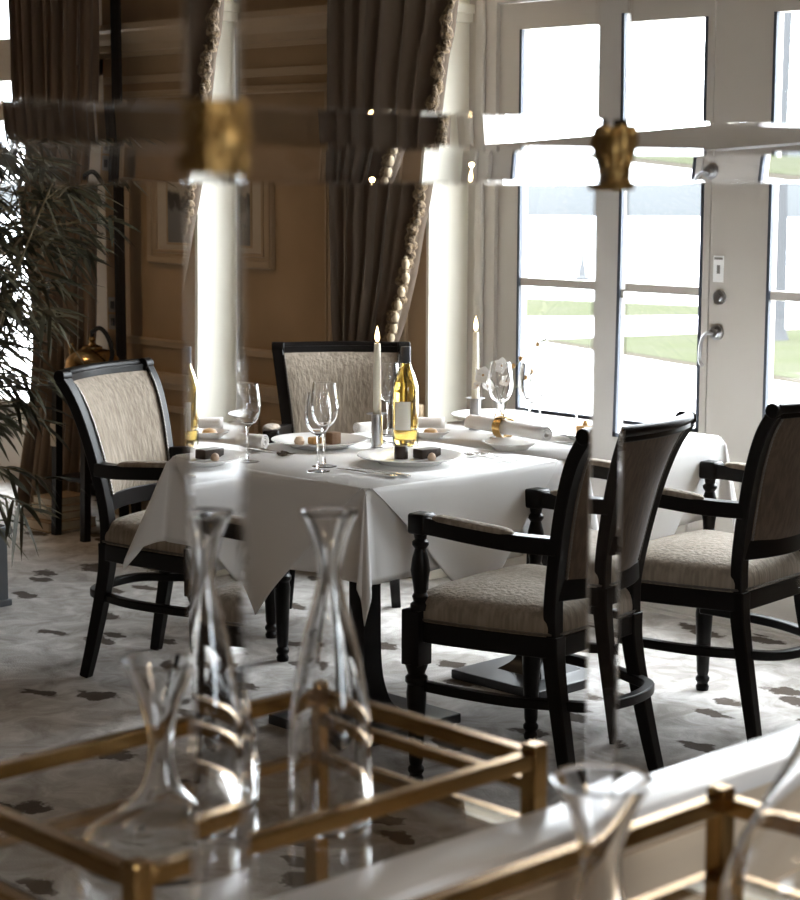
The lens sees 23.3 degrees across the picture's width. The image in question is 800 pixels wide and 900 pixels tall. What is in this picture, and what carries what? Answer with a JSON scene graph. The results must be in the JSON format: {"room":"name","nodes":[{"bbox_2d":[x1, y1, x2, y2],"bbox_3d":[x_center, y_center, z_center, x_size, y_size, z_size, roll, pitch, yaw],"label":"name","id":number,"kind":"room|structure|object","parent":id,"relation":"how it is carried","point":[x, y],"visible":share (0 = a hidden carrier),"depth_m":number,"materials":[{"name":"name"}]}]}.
{"room":"restaurant","nodes":[
{"label":"restaurant","id":0,"kind":"room"},
{"bbox_2d":[99,0,469,579],"bbox_3d":[1.493,-0.826,6.361,0.579,3.050,12.400,-7,11,-43],"label":"wall","id":1,"kind":"structure","parent":0,"point":[286,303],"depth_m":8.11,"materials":[{"name":"brown paint"}]},
{"bbox_2d":[0,0,107,495],"bbox_3d":[-1.939,-1.222,10.034,0.130,2.780,2.220,-7,11,-43],"label":"window","id":2,"kind":"structure","parent":1,"relation":"attached to","point":[14,459],"depth_m":9.55,"materials":[{"name":"beige paint"}]},
{"bbox_2d":[108,297,115,329],"bbox_3d":[-1.341,-0.638,9.067,0.013,0.150,0.068,-7,11,-43],"label":"wall switch","id":3,"kind":"object","parent":1,"relation":"attached to","point":[111,300],"visible":0.78,"depth_m":9.07,"materials":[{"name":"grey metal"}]},
{"bbox_2d":[146,183,274,269],"bbox_3d":[-0.838,-1.025,8.470,0.030,0.446,0.870,-7,11,-43],"label":"framed picture","id":4,"kind":"object","parent":1,"relation":"attached to","point":[166,204],"visible":0.48,"depth_m":8.60,"materials":[{"name":"beige paper"}]},
{"bbox_2d":[167,183,249,245],"bbox_3d":[-0.837,-1.057,8.466,0.003,0.315,0.580,-7,11,-43],"label":"print","id":5,"kind":"object","parent":4,"relation":"attached to","point":[176,201],"depth_m":8.61},
{"bbox_2d":[115,500,411,577],"bbox_3d":[-0.647,0.333,8.464,0.022,0.150,2.134,-7,11,-43],"label":"baseboard","id":6,"kind":"structure","parent":1,"relation":"attached to","point":[144,504],"depth_m":9.02,"materials":[{"name":"beige"}]},
{"bbox_2d":[467,0,799,642],"bbox_3d":[1.179,-0.744,6.786,0.166,2.766,2.534,-7,11,-43],"label":"door","id":7,"kind":"structure","parent":1,"relation":"attached to","point":[737,294],"depth_m":6.86,"materials":[{"name":"beige paint"}]},
{"bbox_2d":[456,3,474,22],"bbox_3d":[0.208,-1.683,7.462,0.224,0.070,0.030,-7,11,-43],"label":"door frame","id":8,"kind":"structure","parent":7,"relation":"attached to","point":[465,12],"depth_m":7.49,"materials":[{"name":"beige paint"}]},
{"bbox_2d":[0,476,799,831],"bbox_3d":[-1.338,1.114,3.903,8.404,0.120,12.800,-7,11,-43],"label":"floor","id":9,"kind":"structure","parent":0,"point":[45,702],"depth_m":6.11,"materials":[{"name":"grey carpet"}]},
{"bbox_2d":[0,524,11,606],"bbox_3d":[-1.686,0.430,7.224,0.350,0.300,0.350,-7,11,-43],"label":"planter","id":10,"kind":"object","parent":9,"relation":"on","point":[4,600],"depth_m":7.21,"materials":[{"name":"grey"}]},
{"bbox_2d":[25,515,96,532],"bbox_3d":[-1.549,0.328,8.853,0.256,0.045,0.198,-7,11,-43],"label":"book","id":11,"kind":"object","parent":9,"relation":"on","point":[70,524],"visible":0.52,"depth_m":8.78,"materials":[{"name":"brown paper"}]},
{"bbox_2d":[32,511,79,520],"bbox_3d":[-1.548,0.288,8.847,0.155,0.035,0.200,7,11,40],"label":"book","id":12,"kind":"object","parent":11,"relation":"on","point":[73,514],"visible":0.21,"depth_m":8.79,"materials":[{"name":"brown paper"}]},
{"bbox_2d":[31,502,79,511],"bbox_3d":[-1.548,0.255,8.842,0.208,0.030,0.161,-6,10,-35],"label":"book","id":13,"kind":"object","parent":12,"relation":"on","point":[73,507],"visible":0.23,"depth_m":8.79,"materials":[{"name":"brown paper"}]},
{"bbox_2d":[33,491,79,506],"bbox_3d":[-1.548,0.222,8.838,0.149,0.036,0.192,8,11,43],"label":"book","id":14,"kind":"object","parent":13,"relation":"on","point":[68,497],"visible":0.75,"depth_m":8.80,"materials":[{"name":"brown paper"}]},
{"bbox_2d":[0,89,174,606],"bbox_3d":[-1.634,-0.435,7.152,1.468,2.034,1.449,5,9,28],"label":"potted plant","id":15,"kind":"object","parent":9,"relation":"on","point":[11,309],"visible":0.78,"depth_m":7.06,"materials":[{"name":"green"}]},
{"bbox_2d":[48,380,141,541],"bbox_3d":[-1.353,0.035,8.628,0.314,0.691,0.280,-7,11,-43],"label":"plant stand","id":16,"kind":"object","parent":9,"relation":"on","point":[83,477],"visible":0.22,"depth_m":8.58,"materials":[{"name":"black wood"}]},
{"bbox_2d":[61,472,92,483],"bbox_3d":[-1.354,0.119,8.640,0.240,0.020,0.210,-7,11,-43],"label":"shelf","id":17,"kind":"object","parent":16,"relation":"attached to","point":[77,477],"depth_m":8.54,"materials":[{"name":"black wood"}]},
{"bbox_2d":[65,326,118,368],"bbox_3d":[-1.359,-0.430,8.576,0.244,0.244,0.256,0,8,-2],"label":"kettle","id":18,"kind":"object","parent":16,"relation":"on","point":[90,353],"visible":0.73,"depth_m":8.49,"materials":[{"name":"gold metal"}]},
{"bbox_2d":[53,357,290,695],"bbox_3d":[-0.737,0.228,6.238,0.637,0.991,0.595,4,9,26],"label":"armchair","id":19,"kind":"object","parent":9,"relation":"on","point":[119,410],"visible":0.49,"depth_m":6.20,"materials":[{"name":"black wood"}]},
{"bbox_2d":[0,691,547,899],"bbox_3d":[-0.164,0.812,2.035,0.527,1.012,0.364,-7,11,-43],"label":"trolley","id":20,"kind":"object","parent":9,"relation":"on","point":[40,860],"visible":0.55,"depth_m":1.94,"materials":[{"name":"gold metal"}]},
{"bbox_2d":[79,651,193,887],"bbox_3d":[-0.232,0.302,1.882,0.169,0.202,0.169,-1,8,-10],"label":"carafe","id":21,"kind":"object","parent":20,"relation":"on","point":[156,822],"visible":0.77,"depth_m":1.86,"materials":[{"name":"clear glass"}]},
{"bbox_2d":[246,570,257,809],"bbox_3d":[-0.181,0.252,2.047,0.060,0.255,0.060,-7,10,-40],"label":"carafe","id":22,"kind":"object","parent":20,"relation":"on","point":[252,756],"visible":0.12,"depth_m":2.04,"materials":[{"name":"clear glass"}]},
{"bbox_2d":[0,759,516,899],"bbox_3d":[-0.162,0.396,1.976,0.490,0.008,0.327,-7,11,-43],"label":"glass shelf","id":23,"kind":"object","parent":20,"relation":"attached to","point":[27,871],"depth_m":1.94,"materials":[{"name":"clear glass"}]},
{"bbox_2d":[288,506,371,837],"bbox_3d":[-0.072,0.225,1.976,0.085,0.330,0.085,-7,11,-43],"label":"carafe","id":24,"kind":"object","parent":20,"relation":"on","point":[330,764],"visible":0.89,"depth_m":1.95,"materials":[{"name":"clear glass"}]},
{"bbox_2d":[262,341,428,638],"bbox_3d":[-0.197,0.127,6.957,0.595,0.991,0.637,0,8,-4],"label":"armchair","id":25,"kind":"object","parent":9,"relation":"on","point":[349,364],"visible":0.26,"depth_m":7.10,"materials":[{"name":"black stained wood"},{"name":"beige woven fabric"}]},
{"bbox_2d":[269,581,460,746],"bbox_3d":[-0.102,0.416,5.645,0.754,0.781,0.817,-7,11,-43],"label":"dining table","id":26,"kind":"object","parent":9,"relation":"on","point":[369,635],"visible":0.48,"depth_m":5.64,"materials":[{"name":"black wood"}]},
{"bbox_2d":[123,436,736,625],"bbox_3d":[0.132,0.157,5.892,1.674,0.347,1.029,-7,11,-43],"label":"tablecloth","id":27,"kind":"object","parent":26,"relation":"on","point":[379,549],"visible":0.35,"depth_m":5.20,"materials":[{"name":"white fabric"}]},
{"bbox_2d":[175,433,556,614],"bbox_3d":[-0.118,0.222,5.601,0.804,0.399,0.919,-7,11,-43],"label":"tablecloth","id":28,"kind":"object","parent":27,"relation":"on","point":[476,488],"visible":0.56,"depth_m":5.31,"materials":[{"name":"white fabric"}]},
{"bbox_2d":[244,382,260,462],"bbox_3d":[-0.431,-0.077,5.482,0.075,0.223,0.075,-2,8,-16],"label":"wine glass","id":29,"kind":"object","parent":28,"relation":"on","point":[252,404],"visible":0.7,"depth_m":5.45,"materials":[{"name":"clear glass"}]},
{"bbox_2d":[244,382,260,425],"bbox_3d":[-0.431,-0.128,5.475,0.075,0.121,0.075,-7,11,-43],"label":"bowl","id":30,"kind":"object","parent":29,"relation":"on","point":[252,404],"depth_m":5.45,"materials":[{"name":"clear glass"}]},
{"bbox_2d":[244,433,268,448],"bbox_3d":[-0.496,-0.031,5.742,0.220,0.042,0.052,4,9,24],"label":"napkin","id":31,"kind":"object","parent":28,"relation":"on","point":[261,441],"visible":0.3,"depth_m":5.69,"materials":[{"name":"white fabric"}]},
{"bbox_2d":[249,449,290,456],"bbox_3d":[-0.382,0.006,5.644,0.026,0.010,0.203,-6,10,-39],"label":"fork","id":32,"kind":"object","parent":28,"relation":"on","point":[277,453],"visible":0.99,"depth_m":5.62,"materials":[{"name":"silver metal"}]},
{"bbox_2d":[254,448,295,454],"bbox_3d":[-0.371,0.001,5.675,0.026,0.010,0.203,-6,10,-37],"label":"fork","id":33,"kind":"object","parent":28,"relation":"on","point":[282,451],"visible":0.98,"depth_m":5.64,"materials":[{"name":"silver metal"}]},
{"bbox_2d":[305,391,331,472],"bbox_3d":[-0.224,-0.050,5.309,0.074,0.219,0.074,-2,8,-16],"label":"wine glass","id":34,"kind":"object","parent":28,"relation":"on","point":[318,414],"visible":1,"depth_m":5.28,"materials":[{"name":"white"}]},
{"bbox_2d":[305,391,331,434],"bbox_3d":[-0.224,-0.100,5.302,0.074,0.118,0.074,-7,11,-43],"label":"bowl","id":35,"kind":"object","parent":34,"relation":"on","point":[318,414],"depth_m":5.27,"materials":[{"name":"clear glass"}]},
{"bbox_2d":[271,432,367,449],"bbox_3d":[-0.242,-0.023,5.813,0.290,0.024,0.290,-7,11,-43],"label":"dinner plate","id":36,"kind":"object","parent":28,"relation":"on","point":[347,439],"visible":0.79,"depth_m":5.83,"materials":[{"name":"white ceramic"}]},
{"bbox_2d":[294,436,304,444],"bbox_3d":[-0.301,-0.030,5.809,0.032,0.025,0.033,-7,11,-43],"label":"praline","id":37,"kind":"object","parent":36,"relation":"on","point":[299,440],"visible":0.94,"depth_m":5.80,"materials":[{"name":"beige food"}]},
{"bbox_2d":[308,436,321,444],"bbox_3d":[-0.255,-0.029,5.812,0.036,0.022,0.028,-7,11,-43],"label":"pastry piece","id":38,"kind":"object","parent":36,"relation":"on","point":[311,440],"visible":0.84,"depth_m":5.80,"materials":[{"name":"brown food"}]},
{"bbox_2d":[326,431,340,444],"bbox_3d":[-0.200,-0.036,5.814,0.036,0.036,0.032,-7,11,-43],"label":"cube","id":39,"kind":"object","parent":36,"relation":"on","point":[333,437],"visible":0.94,"depth_m":5.80,"materials":[{"name":"brown food"}]},
{"bbox_2d":[312,381,338,467],"bbox_3d":[-0.211,-0.071,5.399,0.079,0.235,0.079,-2,8,-16],"label":"wine glass","id":40,"kind":"object","parent":28,"relation":"on","point":[328,386],"visible":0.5,"depth_m":5.37,"materials":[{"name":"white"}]},
{"bbox_2d":[312,381,338,426],"bbox_3d":[-0.210,-0.124,5.391,0.079,0.127,0.079,-7,11,-43],"label":"bowl","id":41,"kind":"object","parent":40,"relation":"on","point":[328,386],"depth_m":5.36,"materials":[{"name":"clear glass"}]},
{"bbox_2d":[353,422,370,432],"bbox_3d":[-0.108,-0.071,6.081,0.070,0.033,0.040,-5,10,-33],"label":"napkin","id":42,"kind":"object","parent":28,"relation":"on","point":[361,427],"visible":0.77,"depth_m":6.06,"materials":[{"name":"white fabric"}]},
{"bbox_2d":[336,468,397,477],"bbox_3d":[-0.091,0.061,5.281,0.224,0.006,0.016,8,11,43],"label":"knife","id":43,"kind":"object","parent":28,"relation":"on","point":[371,473],"visible":1,"depth_m":5.25,"materials":[{"name":"silver metal"}]},
{"bbox_2d":[367,412,387,447],"bbox_3d":[-0.068,-0.058,5.785,0.063,0.103,0.063,-7,11,-43],"label":"candle holder","id":44,"kind":"object","parent":28,"relation":"on","point":[376,419],"visible":0.99,"depth_m":5.77,"materials":[{"name":"grey metal"}]},
{"bbox_2d":[373,326,380,413],"bbox_3d":[-0.068,-0.223,5.761,0.025,0.293,0.025,-7,11,-43],"label":"candle","id":45,"kind":"object","parent":44,"relation":"on","point":[377,348],"visible":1,"depth_m":5.75,"materials":[{"name":"beige wax"}]},
{"bbox_2d":[367,412,387,414],"bbox_3d":[-0.068,-0.107,5.777,0.063,0.004,0.063,-7,11,-43],"label":"drip tray","id":46,"kind":"object","parent":44,"relation":"on","point":[370,413],"depth_m":5.77,"materials":[{"name":"grey metal"}]},
{"bbox_2d":[350,467,410,477],"bbox_3d":[-0.054,0.059,5.296,0.016,0.006,0.224,-8,11,-43],"label":"knife","id":47,"kind":"object","parent":28,"relation":"on","point":[385,472],"visible":1,"depth_m":5.26,"materials":[{"name":"silver metal"}]},
{"bbox_2d":[381,362,398,436],"bbox_3d":[-0.037,-0.158,6.043,0.077,0.228,0.077,-2,8,-16],"label":"wine glass","id":48,"kind":"object","parent":28,"relation":"on","point":[389,370],"visible":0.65,"depth_m":6.00,"materials":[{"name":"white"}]},
{"bbox_2d":[381,362,398,401],"bbox_3d":[-0.037,-0.210,6.036,0.077,0.123,0.077,-7,11,-43],"label":"bowl","id":49,"kind":"object","parent":48,"relation":"on","point":[389,370],"depth_m":6.00,"materials":[{"name":"clear glass"}]},
{"bbox_2d":[392,346,418,446],"bbox_3d":[0.017,-0.154,5.785,0.079,0.309,0.079,-7,11,-43],"label":"wine bottle","id":50,"kind":"object","parent":28,"relation":"on","point":[405,397],"visible":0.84,"depth_m":5.76,"materials":[{"name":"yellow glass"}]},
{"bbox_2d":[357,447,462,466],"bbox_3d":[0.028,0.024,5.491,0.300,0.024,0.300,-7,11,-43],"label":"dinner plate","id":51,"kind":"object","parent":28,"relation":"on","point":[383,456],"visible":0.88,"depth_m":5.50,"materials":[{"name":"white ceramic"}]},
{"bbox_2d":[394,445,407,458],"bbox_3d":[0.003,0.005,5.523,0.040,0.038,0.040,-7,11,-43],"label":"chocolate cake","id":52,"kind":"object","parent":51,"relation":"on","point":[400,451],"visible":1,"depth_m":5.51,"materials":[{"name":"black food"}]},
{"bbox_2d":[413,446,440,458],"bbox_3d":[0.077,0.008,5.543,0.076,0.027,0.040,-7,11,-43],"label":"chocolate cake","id":53,"kind":"object","parent":51,"relation":"on","point":[420,453],"visible":0.9,"depth_m":5.52,"materials":[{"name":"black food"}]},
{"bbox_2d":[427,453,435,460],"bbox_3d":[0.090,0.018,5.492,0.025,0.021,0.025,-7,11,-43],"label":"praline","id":54,"kind":"object","parent":51,"relation":"on","point":[431,456],"visible":1,"depth_m":5.48,"materials":[{"name":"beige food"}]},
{"bbox_2d":[464,452,512,462],"bbox_3d":[0.254,0.021,5.553,0.026,0.010,0.203,-6,10,-37],"label":"fork","id":55,"kind":"object","parent":28,"relation":"on","point":[467,453],"visible":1,"depth_m":5.56,"materials":[{"name":"silver metal"}]},
{"bbox_2d":[474,451,521,461],"bbox_3d":[0.282,0.018,5.570,0.026,0.010,0.203,-6,10,-35],"label":"fork","id":56,"kind":"object","parent":28,"relation":"on","point":[481,453],"visible":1,"depth_m":5.58,"materials":[{"name":"silver metal"}]},
{"bbox_2d":[368,413,719,540],"bbox_3d":[0.469,0.145,6.158,0.815,0.399,0.919,-7,11,-43],"label":"tablecloth","id":57,"kind":"object","parent":27,"relation":"on","point":[696,448],"visible":0.28,"depth_m":5.94,"materials":[{"name":"white fabric"}]},
{"bbox_2d":[419,417,444,428],"bbox_3d":[0.081,-0.085,6.153,0.120,0.039,0.048,0,8,-1],"label":"napkin","id":58,"kind":"object","parent":57,"relation":"on","point":[424,422],"visible":0.6,"depth_m":6.13,"materials":[{"name":"white fabric"}]},
{"bbox_2d":[419,428,449,438],"bbox_3d":[0.095,-0.050,6.009,0.120,0.024,0.120,-7,11,-43],"label":"saucer","id":59,"kind":"object","parent":57,"relation":"on","point":[441,431],"visible":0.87,"depth_m":5.98,"materials":[{"name":"white ceramic"}]},
{"bbox_2d":[423,428,437,432],"bbox_3d":[0.095,-0.057,6.008,0.047,0.025,0.048,-7,11,-43],"label":"pastry piece","id":60,"kind":"object","parent":59,"relation":"on","point":[429,430],"visible":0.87,"depth_m":5.99,"materials":[{"name":"brown food"}]},
{"bbox_2d":[466,397,484,429],"bbox_3d":[0.240,-0.116,6.200,0.063,0.103,0.063,-7,11,-43],"label":"candle holder","id":61,"kind":"object","parent":57,"relation":"on","point":[475,404],"visible":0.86,"depth_m":6.18,"materials":[{"name":"grey metal"}]},
{"bbox_2d":[471,317,478,398],"bbox_3d":[0.241,-0.281,6.177,0.025,0.293,0.025,-7,11,-43],"label":"candle","id":62,"kind":"object","parent":61,"relation":"on","point":[475,349],"visible":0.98,"depth_m":6.17,"materials":[{"name":"beige wax"}]},
{"bbox_2d":[451,409,535,421],"bbox_3d":[0.309,-0.109,6.432,0.280,0.024,0.280,-7,11,-43],"label":"dinner plate","id":63,"kind":"object","parent":57,"relation":"on","point":[516,415],"visible":0.49,"depth_m":6.50,"materials":[{"name":"white ceramic"}]},
{"bbox_2d":[488,361,512,437],"bbox_3d":[0.310,-0.155,6.002,0.079,0.235,0.079,-2,8,-16],"label":"wine glass","id":64,"kind":"object","parent":57,"relation":"on","point":[500,377],"visible":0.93,"depth_m":5.96,"materials":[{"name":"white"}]},
{"bbox_2d":[488,361,512,402],"bbox_3d":[0.310,-0.208,5.994,0.079,0.127,0.079,-7,11,-43],"label":"bowl","id":65,"kind":"object","parent":64,"relation":"on","point":[500,377],"depth_m":5.96,"materials":[{"name":"clear glass"}]},
{"bbox_2d":[482,437,539,450],"bbox_3d":[0.330,-0.015,5.773,0.170,0.024,0.170,-7,11,-43],"label":"bread plate","id":66,"kind":"object","parent":57,"relation":"on","point":[499,443],"visible":0.99,"depth_m":5.80,"materials":[{"name":"white ceramic"}]},
{"bbox_2d":[464,414,551,440],"bbox_3d":[0.324,-0.068,5.851,0.054,0.044,0.360,-6,10,-35],"label":"napkin","id":67,"kind":"object","parent":66,"relation":"on","point":[525,430],"visible":0.98,"depth_m":5.80,"materials":[{"name":"white fabric"}]},
{"bbox_2d":[492,416,513,437],"bbox_3d":[0.313,-0.069,5.868,0.069,0.069,0.036,-6,10,-35],"label":"napkin ring","id":68,"kind":"object","parent":67,"relation":"on","point":[496,422],"visible":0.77,"depth_m":5.85,"materials":[{"name":"gold metal"}]},
{"bbox_2d":[472,334,561,434],"bbox_3d":[0.365,-0.207,6.085,0.281,0.316,0.050,0,8,1],"label":"flower","id":69,"kind":"object","parent":57,"relation":"on","point":[481,375],"visible":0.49,"depth_m":6.08,"materials":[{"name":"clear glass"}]},
{"bbox_2d":[518,362,542,437],"bbox_3d":[0.404,-0.155,6.025,0.078,0.230,0.078,-2,8,-16],"label":"wine glass","id":70,"kind":"object","parent":57,"relation":"on","point":[530,379],"visible":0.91,"depth_m":5.99,"materials":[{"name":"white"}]},
{"bbox_2d":[518,362,542,402],"bbox_3d":[0.405,-0.208,6.017,0.078,0.125,0.078,-7,11,-43],"label":"bowl","id":71,"kind":"object","parent":70,"relation":"on","point":[530,379],"depth_m":5.99,"materials":[{"name":"clear glass"}]},
{"bbox_2d":[532,358,551,426],"bbox_3d":[0.456,-0.187,6.298,0.073,0.216,0.073,-2,8,-16],"label":"wine glass","id":72,"kind":"object","parent":57,"relation":"on","point":[546,367],"visible":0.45,"depth_m":6.27,"materials":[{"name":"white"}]},
{"bbox_2d":[532,358,551,394],"bbox_3d":[0.456,-0.236,6.291,0.073,0.117,0.073,-7,11,-43],"label":"bowl","id":73,"kind":"object","parent":72,"relation":"on","point":[546,367],"depth_m":6.26,"materials":[{"name":"clear glass"}]},
{"bbox_2d":[552,425,576,439],"bbox_3d":[0.608,-0.048,6.009,0.280,0.024,0.280,-7,11,-43],"label":"dinner plate","id":74,"kind":"object","parent":57,"relation":"on","point":[568,431],"visible":0.19,"depth_m":6.06,"materials":[{"name":"white ceramic"}]},
{"bbox_2d":[576,420,589,431],"bbox_3d":[0.577,-0.071,6.039,0.052,0.047,0.036,-7,11,-43],"label":"pastry piece","id":75,"kind":"object","parent":74,"relation":"on","point":[585,424],"visible":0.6,"depth_m":6.03,"materials":[{"name":"brown food"}]},
{"bbox_2d":[564,350,589,425],"bbox_3d":[0.572,-0.198,6.274,0.083,0.247,0.083,-2,8,-16],"label":"wine glass","id":76,"kind":"object","parent":57,"relation":"on","point":[577,366],"visible":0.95,"depth_m":6.24,"materials":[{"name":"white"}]},
{"bbox_2d":[0,0,799,899],"bbox_3d":[0.001,0.373,1.438,2.138,2.050,0.406,-7,11,-43],"label":"stand","id":77,"kind":"object","parent":9,"relation":"on","point":[211,141],"visible":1,"depth_m":1.38,"materials":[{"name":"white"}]},
{"bbox_2d":[451,554,618,697],"bbox_3d":[0.448,0.344,6.167,0.754,0.781,0.817,-7,11,-43],"label":"dining table","id":78,"kind":"object","parent":9,"relation":"on","point":[504,674],"visible":0.25,"depth_m":6.14,"materials":[{"name":"black wood"}]},
{"bbox_2d":[401,410,696,801],"bbox_3d":[0.413,0.390,5.125,0.637,0.991,0.595,7,10,39],"label":"armchair","id":79,"kind":"object","parent":9,"relation":"on","point":[533,611],"visible":0.91,"depth_m":4.98,"materials":[{"name":"black wood"}]},
{"bbox_2d":[410,783,759,899],"bbox_3d":[0.243,0.868,1.647,0.534,1.012,0.368,-7,11,-43],"label":"trolley","id":80,"kind":"object","parent":9,"relation":"on","point":[720,807],"visible":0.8,"depth_m":1.81,"materials":[{"name":"gold metal"}]},
{"bbox_2d":[550,763,654,899],"bbox_3d":[0.157,0.355,1.526,0.141,0.200,0.141,-7,11,-43],"label":"carafe","id":81,"kind":"object","parent":80,"relation":"on","point":[602,801],"visible":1,"depth_m":1.51,"materials":[{"name":"clear glass"}]},
{"bbox_2d":[651,872,723,899],"bbox_3d":[0.245,0.452,1.587,0.497,0.008,0.331,-7,11,-43],"label":"glass shelf","id":82,"kind":"object","parent":80,"relation":"attached to","point":[703,885],"depth_m":1.83,"materials":[{"name":"white"}]},
{"bbox_2d":[718,578,799,899],"bbox_3d":[0.373,0.275,1.615,0.210,0.335,0.210,-7,11,-43],"label":"carafe","id":83,"kind":"object","parent":80,"relation":"on","point":[764,862],"visible":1,"depth_m":1.59,"materials":[{"name":"clear glass"}]},
{"bbox_2d":[619,402,799,740],"bbox_3d":[0.981,0.316,5.658,0.637,0.991,0.595,7,11,40],"label":"armchair","id":84,"kind":"object","parent":9,"relation":"on","point":[712,572],"visible":0.79,"depth_m":5.46,"materials":[{"name":"black wood"}]},
{"bbox_2d":[489,781,773,899],"bbox_3d":[-0.004,0.877,1.877,3.600,0.928,0.056,-7,11,-43],"label":"wall partition","id":85,"kind":"structure","parent":0,"point":[637,883],"depth_m":2.05,"materials":[{"name":"beige"}]},
{"bbox_2d":[268,724,799,899],"bbox_3d":[0.001,0.406,1.811,3.605,0.024,0.072,-7,11,-43],"label":"trim","id":86,"kind":"structure","parent":85,"relation":"on","point":[754,763],"depth_m":1.91,"materials":[{"name":"white"}]},
{"bbox_2d":[503,818,747,899],"bbox_3d":[0.019,0.496,1.800,3.600,0.105,0.008,-7,11,-43],"label":"trim","id":87,"kind":"structure","parent":85,"relation":"attached to","point":[566,886],"depth_m":2.01,"materials":[{"name":"beige"}]},
{"bbox_3d":[-1.328,-2.039,3.456,8.404,0.150,12.800,-7,11,-43],"label":"ceiling","id":88,"kind":"structure","parent":0,"visible":0},
{"bbox_2d":[8,0,128,516],"bbox_3d":[-1.589,-1.212,8.962,0.801,3.035,0.189,8,11,42],"label":"curtain","id":89,"kind":"object","parent":88,"relation":"hanging from","point":[54,44],"visible":0.33,"depth_m":8.84,"materials":[{"name":"brown fabric"}]},
{"bbox_2d":[327,0,458,341],"bbox_3d":[0.012,-0.993,7.452,0.920,3.034,0.262,7,11,41],"label":"curtain","id":90,"kind":"object","parent":88,"relation":"hanging from","point":[383,55],"visible":0.57,"depth_m":7.46,"materials":[{"name":"brown fabric"},{"name":"gold beaded trim"}]},
{"label":"outside","id":91,"kind":"structure","parent":0,"visible":0},
{"bbox_2d":[0,183,799,217],"bbox_3d":[33.738,-10.933,78.530,121.592,4.401,207.873,-7,11,-43],"label":"shore","id":92,"kind":"structure","parent":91,"point":[544,199],"depth_m":105.26,"materials":[{"name":"white"}]},
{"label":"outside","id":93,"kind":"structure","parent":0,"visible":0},
{"bbox_2d":[0,215,799,280],"bbox_3d":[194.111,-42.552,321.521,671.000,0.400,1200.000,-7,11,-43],"label":"lake","id":94,"kind":"structure","parent":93,"point":[655,245],"depth_m":62.98,"materials":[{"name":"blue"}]},
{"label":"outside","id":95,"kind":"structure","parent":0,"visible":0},
{"bbox_2d":[527,339,799,383],"bbox_3d":[4.014,-0.704,18.260,1.850,0.023,9.100,-7,11,-43],"label":"lawn edge","id":96,"kind":"structure","parent":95,"point":[779,378],"depth_m":19.75,"materials":[{"name":"grey"}]},
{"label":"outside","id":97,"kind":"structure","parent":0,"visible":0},
{"bbox_2d":[526,298,697,316],"bbox_3d":[1.162,-2.083,27.902,7.769,0.026,3.564,6,10,35],"label":"lawn","id":98,"kind":"structure","parent":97,"point":[535,307],"depth_m":26.94,"materials":[{"name":"green plant"}]},
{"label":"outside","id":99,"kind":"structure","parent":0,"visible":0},
{"bbox_2d":[549,329,799,378],"bbox_3d":[6.386,-0.907,19.736,10.481,0.026,6.235,4,9,25],"label":"lawn","id":100,"kind":"structure","parent":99,"point":[683,347],"depth_m":20.97,"materials":[{"name":"green plant"}]},
{"bbox_2d":[774,12,792,340],"bbox_3d":[4.263,-3.321,21.759,0.340,4.222,0.340,-7,11,-43],"label":"post","id":101,"kind":"object","parent":100,"relation":"on","point":[780,334],"visible":0.34,"depth_m":21.77,"materials":[{"name":"grey metal"}]},
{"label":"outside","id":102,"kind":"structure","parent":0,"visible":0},
{"bbox_2d":[0,247,799,427],"bbox_3d":[2.208,-1.331,22.927,23.146,0.100,150.000,-7,11,-43],"label":"terrace","id":103,"kind":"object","parent":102,"point":[654,390],"visible":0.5,"depth_m":20.28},
{"bbox_2d":[575,242,588,279],"bbox_3d":[3.217,-3.329,34.246,0.246,0.683,0.246,-7,11,-43],"label":"fountain","id":104,"kind":"object","parent":103,"relation":"on","point":[582,268],"visible":0.88,"depth_m":34.21,"materials":[{"name":"grey stone"}]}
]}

